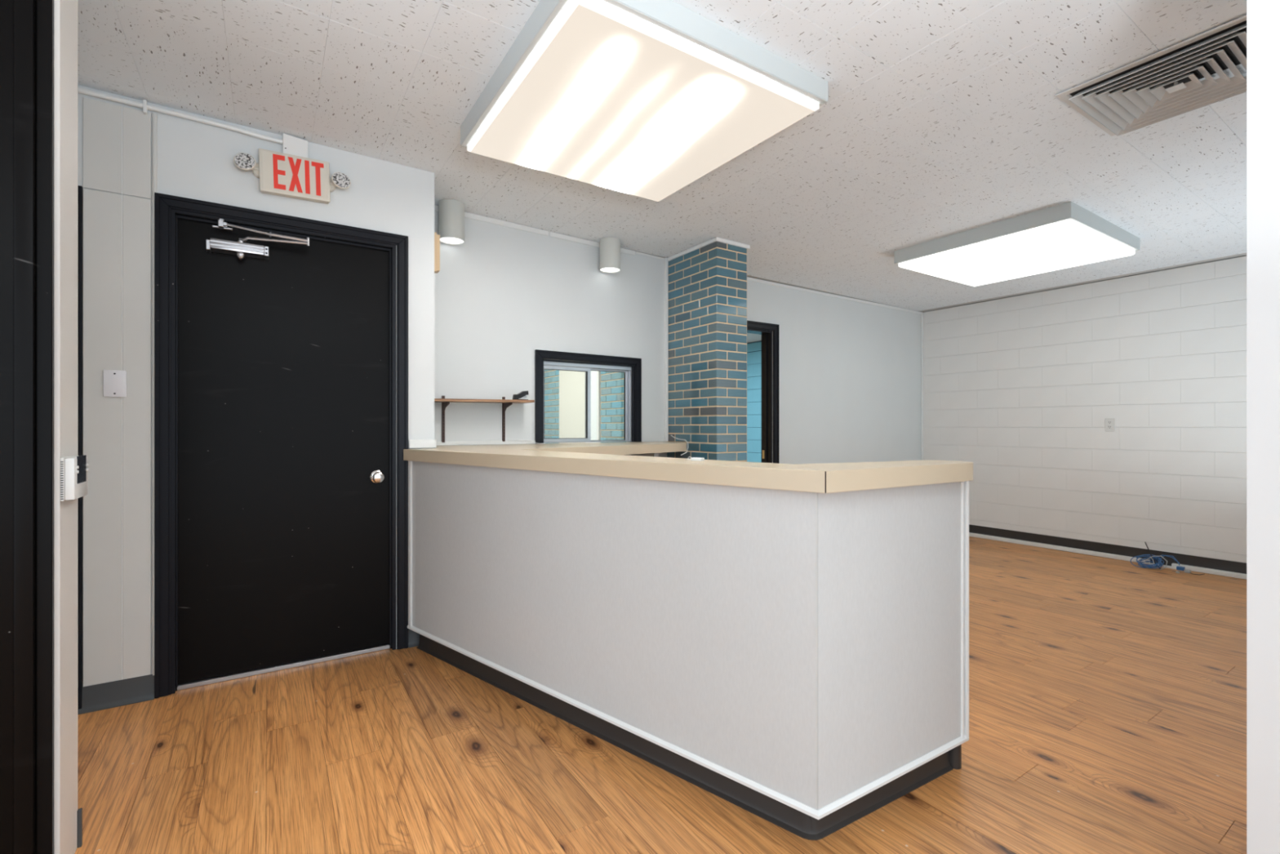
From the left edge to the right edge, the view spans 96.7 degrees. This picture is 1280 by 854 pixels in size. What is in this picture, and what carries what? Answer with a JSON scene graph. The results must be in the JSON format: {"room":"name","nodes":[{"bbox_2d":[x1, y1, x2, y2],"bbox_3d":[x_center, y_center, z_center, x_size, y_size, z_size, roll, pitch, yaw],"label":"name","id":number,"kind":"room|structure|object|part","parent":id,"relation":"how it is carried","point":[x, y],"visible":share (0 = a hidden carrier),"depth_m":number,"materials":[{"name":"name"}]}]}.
{"room":"office reception area","nodes":[
{"label":"office reception area","id":0,"kind":"room"},
{"bbox_2d":[53,0,77,853],"bbox_3d":[-2.269,-0.126,1.054,1.750,2.612,0.165,0,0,-33],"label":"wall","id":1,"kind":"structure","parent":0,"point":[65,11],"depth_m":1.49,"materials":[{"name":"beige paint"}]},
{"bbox_2d":[0,0,53,853],"bbox_3d":[-1.717,-0.100,1.295,0.540,2.560,0.034,0,0,-33],"label":"door","id":2,"kind":"structure","parent":1,"relation":"in","point":[26,26],"depth_m":1.41,"materials":[{"name":"black paint"}]},
{"bbox_2d":[60,454,88,501],"bbox_3d":[-1.518,0.135,1.531,0.032,0.115,0.140,0,0,-33],"label":"thermostat","id":3,"kind":"object","parent":1,"relation":"attached to","point":[73,469],"visible":1,"depth_m":1.48,"materials":[{"name":"white plastic"}]},
{"bbox_3d":[-1.528,0.136,1.525,0.007,0.113,0.140,0,0,-33],"label":"plate","id":4,"kind":"part","parent":3,"relation":"part of","materials":[{"name":"white plastic"}]},
{"bbox_2d":[76,807,82,848],"bbox_3d":[-1.576,1.127,1.601,0.009,0.105,0.012,0,0,-33],"label":"baseboard","id":5,"kind":"structure","parent":1,"relation":"attached to","point":[79,812],"depth_m":1.60,"materials":[{"name":"grey plastic"}]},
{"bbox_2d":[77,84,436,709],"bbox_3d":[-1.889,-0.117,2.960,1.471,2.595,0.578,0,0,-33],"label":"wall","id":6,"kind":"structure","parent":0,"point":[126,155],"depth_m":2.44,"materials":[{"name":"paint"}]},
{"bbox_3d":[-2.313,0.092,2.352,0.012,2.175,0.014,0,0,-33],"label":"edge trim","id":7,"kind":"part","parent":6,"relation":"part of","materials":[{"name":"black paint"}]},
{"bbox_3d":[-2.258,-1.179,2.391,0.120,0.373,0.008,0,0,-33],"label":"panel","id":8,"kind":"part","parent":6,"relation":"part of","materials":[{"name":"grey paint"}]},
{"bbox_3d":[-2.258,0.046,2.391,0.120,2.068,0.008,0,0,-33],"label":"panel","id":9,"kind":"part","parent":6,"relation":"part of","materials":[{"name":"grey paint"}]},
{"bbox_2d":[103,369,126,397],"bbox_3d":[-2.220,-0.183,2.405,0.072,0.113,0.010,0,0,-33],"label":"blank cover plate","id":10,"kind":"object","parent":6,"relation":"attached to","point":[114,381],"visible":1,"depth_m":2.40,"materials":[{"name":"white plastic"}]},
{"bbox_2d":[77,674,154,714],"bbox_3d":[-2.212,1.127,2.405,0.243,0.105,0.018,0,0,-33],"label":"baseboard","id":11,"kind":"structure","parent":6,"relation":"attached to","point":[104,695],"depth_m":2.41,"materials":[{"name":"grey plastic"}]},
{"bbox_3d":[-2.166,-1.179,2.451,0.092,0.373,0.008,0,0,-33],"label":"panel","id":12,"kind":"part","parent":6,"relation":"part of","materials":[{"name":"grey paint"}]},
{"bbox_3d":[-2.166,0.046,2.451,0.092,2.068,0.008,0,0,-33],"label":"panel","id":13,"kind":"part","parent":6,"relation":"part of","materials":[{"name":"grey paint"}]},
{"bbox_2d":[78,87,282,144],"bbox_3d":[-2.009,-1.379,2.534,0.715,0.053,0.024,0,0,-33],"label":"conduit","id":14,"kind":"object","parent":6,"relation":"attached to","point":[144,105],"visible":1,"depth_m":2.50,"materials":[{"name":"white metal"}]},
{"bbox_2d":[154,192,408,698],"bbox_3d":[-1.694,0.081,2.786,1.040,2.199,0.202,0,0,-33],"label":"door","id":15,"kind":"structure","parent":6,"relation":"in","point":[275,334],"depth_m":2.76,"materials":[{"name":"black paint"}]},
{"bbox_3d":[-1.727,-0.875,2.684,0.275,0.029,0.022,0,0,-20],"label":"arm","id":16,"kind":"part","parent":15,"relation":"part of","materials":[{"name":"silver metal"}]},
{"bbox_3d":[-1.371,0.262,2.977,0.066,0.066,0.070,0,0,-33],"label":"knob","id":17,"kind":"part","parent":15,"relation":"part of","materials":[{"name":"silver metal"}]},
{"bbox_2d":[233,148,351,204],"bbox_3d":[-1.663,-1.207,2.741,0.480,0.206,0.072,0,0,-33],"label":"exit sign","id":18,"kind":"object","parent":6,"relation":"attached to","point":[279,174],"visible":1,"depth_m":2.73,"materials":[{"name":"beige plastic"}]},
{"bbox_2d":[233,152,259,178],"bbox_3d":[-1.806,-1.218,2.646,0.137,0.089,0.070,0,0,-33],"label":"lamp","id":19,"kind":"object","parent":18,"relation":"attached to","point":[243,161],"depth_m":2.61,"materials":[{"name":"beige plastic"}]},
{"bbox_3d":[-1.658,-1.207,2.738,0.296,0.206,0.017,0,0,-33],"label":"plate","id":20,"kind":"part","parent":18,"relation":"part of","materials":[{"name":"beige plastic"}]},
{"bbox_2d":[329,172,351,192],"bbox_3d":[-1.516,-1.221,2.835,0.132,0.095,0.070,0,0,-33],"label":"lamp","id":21,"kind":"object","parent":18,"relation":"attached to","point":[340,180],"depth_m":2.83,"materials":[{"name":"beige plastic"}]},
{"bbox_2d":[282,133,307,157],"bbox_3d":[-1.670,-1.347,2.757,0.104,0.114,0.036,0,0,-33],"label":"junction box","id":22,"kind":"object","parent":6,"relation":"attached to","point":[293,145],"visible":0.87,"depth_m":2.74,"materials":[{"name":"white paint"}]},
{"bbox_2d":[408,628,419,647],"bbox_3d":[-1.193,1.127,3.078,0.114,0.105,0.018,0,0,-33],"label":"baseboard","id":23,"kind":"structure","parent":6,"relation":"attached to","point":[413,637],"depth_m":3.06,"materials":[{"name":"grey plastic"}]},
{"bbox_3d":[-1.278,0.092,3.239,0.143,0.048,0.378,0,0,-33],"label":"moulding","id":24,"kind":"part","parent":6,"relation":"part of","materials":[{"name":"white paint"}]},
{"bbox_2d":[434,231,439,273],"bbox_3d":[-1.150,-0.974,3.197,0.040,0.217,0.077,0,0,-33],"label":"wooden box","id":25,"kind":"object","parent":6,"relation":"attached to","point":[437,237],"visible":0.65,"depth_m":3.18,"materials":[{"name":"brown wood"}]},
{"bbox_2d":[434,204,668,457],"bbox_3d":[-0.599,-0.109,4.124,1.982,2.578,0.148,0,0,-35],"label":"wall","id":26,"kind":"structure","parent":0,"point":[503,295],"depth_m":3.93,"materials":[{"name":"paint"}]},
{"bbox_2d":[434,395,534,442],"bbox_3d":[-1.038,-0.052,3.648,0.698,0.301,0.194,0,0,-33],"label":"wall shelf","id":27,"kind":"object","parent":26,"relation":"attached to","point":[506,403],"visible":0.95,"depth_m":3.60,"materials":[{"name":"brown wood"}]},
{"bbox_2d":[512,391,528,399],"bbox_3d":[-0.794,-0.210,3.781,0.106,0.063,0.032,0,0,-41],"label":"stapler","id":28,"kind":"object","parent":27,"relation":"on","point":[523,393],"visible":0.96,"depth_m":3.77,"materials":[{"name":"black plastic"}]},
{"bbox_2d":[534,349,641,444],"bbox_3d":[-0.396,-0.211,4.272,0.901,0.656,0.140,0,0,-35],"label":"window","id":29,"kind":"structure","parent":26,"relation":"attached to","point":[631,367],"depth_m":4.27,"materials":[{"name":"black paint"}]},
{"bbox_3d":[-0.540,-0.167,4.173,0.393,0.551,0.020,0,0,-33],"label":"sash","id":30,"kind":"part","parent":29,"relation":"part of","materials":[{"name":"glass"}]},
{"bbox_3d":[-0.256,-0.167,4.400,0.370,0.551,0.020,0,0,-33],"label":"sash","id":31,"kind":"part","parent":29,"relation":"part of","materials":[{"name":"glass"}]},
{"bbox_2d":[544,369,626,443],"bbox_3d":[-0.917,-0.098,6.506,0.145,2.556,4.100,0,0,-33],"label":"window","id":32,"kind":"structure","parent":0,"point":[564,390],"depth_m":5.94,"materials":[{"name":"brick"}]},
{"bbox_3d":[-0.728,0.075,6.120,0.012,2.190,0.643,0,0,-33],"label":"door","id":33,"kind":"part","parent":32,"relation":"part of","materials":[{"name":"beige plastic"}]},
{"bbox_2d":[74,536,1246,853],"bbox_3d":[0.285,1.230,3.589,8.800,0.100,10.700,0,0,-33],"label":"floor","id":34,"kind":"structure","parent":0,"point":[1108,696],"depth_m":1.99,"materials":[{"name":"brown wood"}]},
{"bbox_2d":[403,441,973,839],"bbox_3d":[0.082,0.649,2.883,2.092,1.062,2.796,0,0,-33],"label":"reception counter","id":35,"kind":"object","parent":34,"relation":"on","point":[788,643],"depth_m":1.85,"materials":[{"name":"laminate"}]},
{"bbox_3d":[-1.228,0.619,3.030,0.016,0.882,0.006,0,0,41],"label":"edge moulding","id":36,"kind":"part","parent":35,"relation":"part of","materials":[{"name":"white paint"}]},
{"bbox_3d":[-1.215,0.619,3.017,0.014,0.882,0.010,0,0,41],"label":"edge moulding","id":37,"kind":"part","parent":35,"relation":"part of","materials":[{"name":"white paint"}]},
{"bbox_2d":[508,439,545,444],"bbox_3d":[-0.776,0.100,3.905,0.247,0.032,0.036,0,0,-20],"label":"cable","id":38,"kind":"object","parent":35,"relation":"on","point":[508,439],"visible":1,"depth_m":3.92,"materials":[{"name":"white paint"}]},
{"bbox_2d":[457,441,686,454],"bbox_3d":[-0.266,0.147,3.771,1.704,0.060,0.927,0,0,-33],"label":"countertop","id":39,"kind":"structure","parent":35,"relation":"on","point":[630,447],"depth_m":3.64,"materials":[{"name":"beige laminate"}]},
{"bbox_2d":[403,445,825,493],"bbox_3d":[-0.462,0.147,2.492,0.460,0.059,2.729,0,0,-42],"label":"countertop","id":40,"kind":"structure","parent":35,"relation":"on","point":[788,477],"depth_m":1.97,"materials":[{"name":"beige laminate"}]},
{"bbox_3d":[-0.347,0.620,2.348,2.287,0.884,0.105,0,0,41],"label":"panel","id":41,"kind":"part","parent":35,"relation":"part of","materials":[{"name":"laminate"}]},
{"bbox_3d":[0.005,0.679,4.237,0.040,1.002,0.412,0,0,-33],"label":"support panel","id":42,"kind":"part","parent":35,"relation":"part of","materials":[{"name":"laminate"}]},
{"bbox_2d":[671,435,688,455],"bbox_3d":[0.297,0.134,4.275,0.061,0.144,0.378,0,0,-8],"label":"loose cable","id":43,"kind":"object","parent":35,"relation":"on","point":[671,435],"visible":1,"depth_m":4.13,"materials":[{"name":"grey plastic"}]},
{"bbox_2d":[687,456,704,460],"bbox_3d":[0.188,0.110,1.995,0.070,0.015,0.028,0,0,27],"label":"box","id":44,"kind":"object","parent":35,"relation":"on","point":[691,458],"visible":1,"depth_m":1.98,"materials":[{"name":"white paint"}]},
{"bbox_2d":[794,459,973,493],"bbox_3d":[0.751,0.147,1.814,0.741,0.059,0.247,0,0,-31],"label":"countertop","id":45,"kind":"structure","parent":35,"relation":"on","point":[851,476],"depth_m":1.69,"materials":[{"name":"beige laminate"}]},
{"bbox_3d":[0.778,0.620,1.805,0.744,0.884,0.105,0,0,-32],"label":"panel","id":46,"kind":"part","parent":35,"relation":"part of","materials":[{"name":"laminate"}]},
{"bbox_3d":[1.097,0.619,1.937,0.011,0.882,0.007,0,0,-33],"label":"edge moulding","id":47,"kind":"part","parent":35,"relation":"part of","materials":[{"name":"white paint"}]},
{"bbox_3d":[1.118,0.619,1.948,0.014,0.882,0.010,0,0,-33],"label":"edge moulding","id":48,"kind":"part","parent":35,"relation":"part of","materials":[{"name":"white paint"}]},
{"bbox_2d":[968,532,1150,564],"bbox_3d":[3.821,1.159,5.740,0.030,0.038,2.038,0,0,-33],"label":"trim strip","id":49,"kind":"object","parent":34,"relation":"on","point":[974,535],"visible":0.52,"depth_m":5.43,"materials":[{"name":"white paint"}]},
{"bbox_2d":[1129,542,1179,569],"bbox_3d":[4.302,1.076,4.763,0.187,0.205,0.310,0,0,-33],"label":"cable coil","id":50,"kind":"object","parent":34,"relation":"on","point":[1149,566],"visible":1,"depth_m":4.77,"materials":[{"name":"blue plastic"}]},
{"bbox_2d":[1149,563,1176,568],"bbox_3d":[4.408,1.171,4.780,0.024,0.018,0.190,0,0,-33],"label":"raceway offcut","id":51,"kind":"object","parent":34,"relation":"on","point":[1163,566],"visible":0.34,"depth_m":4.75,"materials":[{"name":"white paint"}]},
{"bbox_2d":[1175,565,1204,574],"bbox_3d":[4.414,1.160,4.572,0.110,0.040,0.167,0,0,-33],"label":"jack","id":52,"kind":"object","parent":34,"relation":"on","point":[1178,567],"visible":1,"depth_m":4.61,"materials":[{"name":"blue plastic"}]},
{"bbox_2d":[1171,563,1246,579],"bbox_3d":[4.787,1.159,4.255,0.032,0.038,1.215,0,0,-33],"label":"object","id":53,"kind":"object","parent":34,"relation":"on","point":[1235,575],"visible":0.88,"depth_m":4.54,"materials":[{"name":"white paint"}]},
{"bbox_2d":[77,0,1246,342],"bbox_3d":[0.285,-1.478,3.589,8.800,0.284,10.700,0,0,-33],"label":"ceiling","id":54,"kind":"structure","parent":0,"point":[939,118],"depth_m":2.55,"materials":[{"name":"tile"}]},
{"bbox_2d":[438,199,464,244],"bbox_3d":[-1.177,-1.278,3.557,0.154,0.233,0.154,0,0,-33],"label":"ceiling light","id":55,"kind":"object","parent":54,"relation":"in","point":[451,211],"visible":0.94,"depth_m":3.50,"materials":[{"name":"metal"}]},
{"bbox_2d":[600,237,620,273],"bbox_3d":[-0.222,-1.272,4.220,0.154,0.220,0.154,0,0,-33],"label":"ceiling light","id":56,"kind":"object","parent":54,"relation":"in","point":[610,247],"visible":1,"depth_m":4.16,"materials":[{"name":"metal"}]},
{"bbox_2d":[460,0,827,201],"bbox_3d":[-0.040,-1.336,2.465,1.134,0.126,1.172,0,0,-33],"label":"ceiling light","id":57,"kind":"object","parent":54,"relation":"attached to","point":[608,97],"visible":1,"depth_m":2.21,"materials":[{"name":"plastic"}]},
{"bbox_2d":[893,201,1139,286],"bbox_3d":[2.769,-1.296,4.231,1.162,0.130,1.158,0,0,-33],"label":"ceiling light","id":58,"kind":"object","parent":54,"relation":"attached to","point":[1045,240],"visible":1,"depth_m":3.98,"materials":[{"name":"plastic"}]},
{"bbox_3d":[2.769,-1.263,4.231,1.162,0.004,1.158,0,0,-33],"label":"frame","id":59,"kind":"part","parent":58,"relation":"part of","materials":[{"name":"metal"}]},
{"bbox_2d":[1055,14,1246,136],"bbox_3d":[2.134,-1.361,2.265,0.601,0.029,0.601,0,0,-33],"label":"ceiling vent","id":60,"kind":"object","parent":54,"relation":"in","point":[1164,84],"visible":0.91,"depth_m":2.26,"materials":[{"name":"metal"}]},
{"bbox_3d":[2.134,-1.360,2.265,0.052,0.024,0.052,0,0,-33],"label":"plate","id":61,"kind":"part","parent":60,"relation":"part of","materials":[{"name":"metal"}]},
{"bbox_2d":[666,236,750,461],"bbox_3d":[0.519,-0.088,4.462,0.330,2.571,0.631,0,0,-33],"label":"brick column","id":62,"kind":"structure","parent":0,"point":[708,280],"depth_m":4.25,"materials":[{"name":"teal brick"}]},
{"bbox_3d":[0.527,-1.358,4.450,0.330,0.032,0.602,0,0,-33],"label":"cap trim","id":63,"kind":"part","parent":62,"relation":"part of","materials":[{"name":"white paint"}]},
{"bbox_2d":[746,280,923,464],"bbox_3d":[1.717,-0.098,5.709,3.638,2.556,0.120,0,0,-32],"label":"wall","id":64,"kind":"structure","parent":0,"point":[850,371],"depth_m":5.87,"materials":[{"name":"paint"}]},
{"bbox_2d":[746,320,779,463],"bbox_3d":[0.854,0.107,5.156,0.995,2.145,0.156,0,0,-33],"label":"door frame","id":65,"kind":"structure","parent":64,"relation":"in","point":[765,329],"depth_m":5.36,"materials":[{"name":"black paint"}]},
{"bbox_2d":[746,276,923,314],"bbox_3d":[1.869,-1.337,5.728,3.331,0.065,0.008,0,0,-32],"label":"trim","id":66,"kind":"structure","parent":64,"relation":"attached to","point":[748,278],"depth_m":5.75,"materials":[{"name":"white paint"}]},
{"bbox_2d":[920,314,923,460],"bbox_3d":[3.276,-0.121,6.603,0.034,2.363,0.010,0,0,-33],"label":"trim","id":67,"kind":"structure","parent":64,"relation":"attached to","point":[922,315],"depth_m":6.60,"materials":[{"name":"white paint"}]},
{"bbox_2d":[746,255,1246,563],"bbox_3d":[3.147,-0.077,7.008,0.190,2.514,7.900,0,0,-33],"label":"wall","id":68,"kind":"structure","parent":0,"point":[1023,388],"depth_m":5.19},
{"bbox_2d":[968,524,1246,573],"bbox_3d":[4.216,1.119,5.184,0.012,0.122,3.405,0,0,-33],"label":"baseboard","id":69,"kind":"structure","parent":68,"relation":"attached to","point":[1184,559],"depth_m":5.11,"materials":[{"name":"plastic"}]},
{"bbox_2d":[1105,418,1115,431],"bbox_3d":[4.246,-0.018,5.142,0.009,0.115,0.070,0,0,-33],"label":"wall outlet","id":70,"kind":"object","parent":68,"relation":"attached to","point":[1109,423],"visible":1,"depth_m":5.14,"materials":[{"name":"white plastic"}]},
{"bbox_2d":[1246,0,1279,853],"bbox_3d":[3.306,-0.103,2.474,4.498,2.566,0.131,0,0,-33],"label":"wall","id":71,"kind":"structure","parent":0,"point":[1263,16],"depth_m":1.28,"materials":[{"name":"white paint"}]}
]}

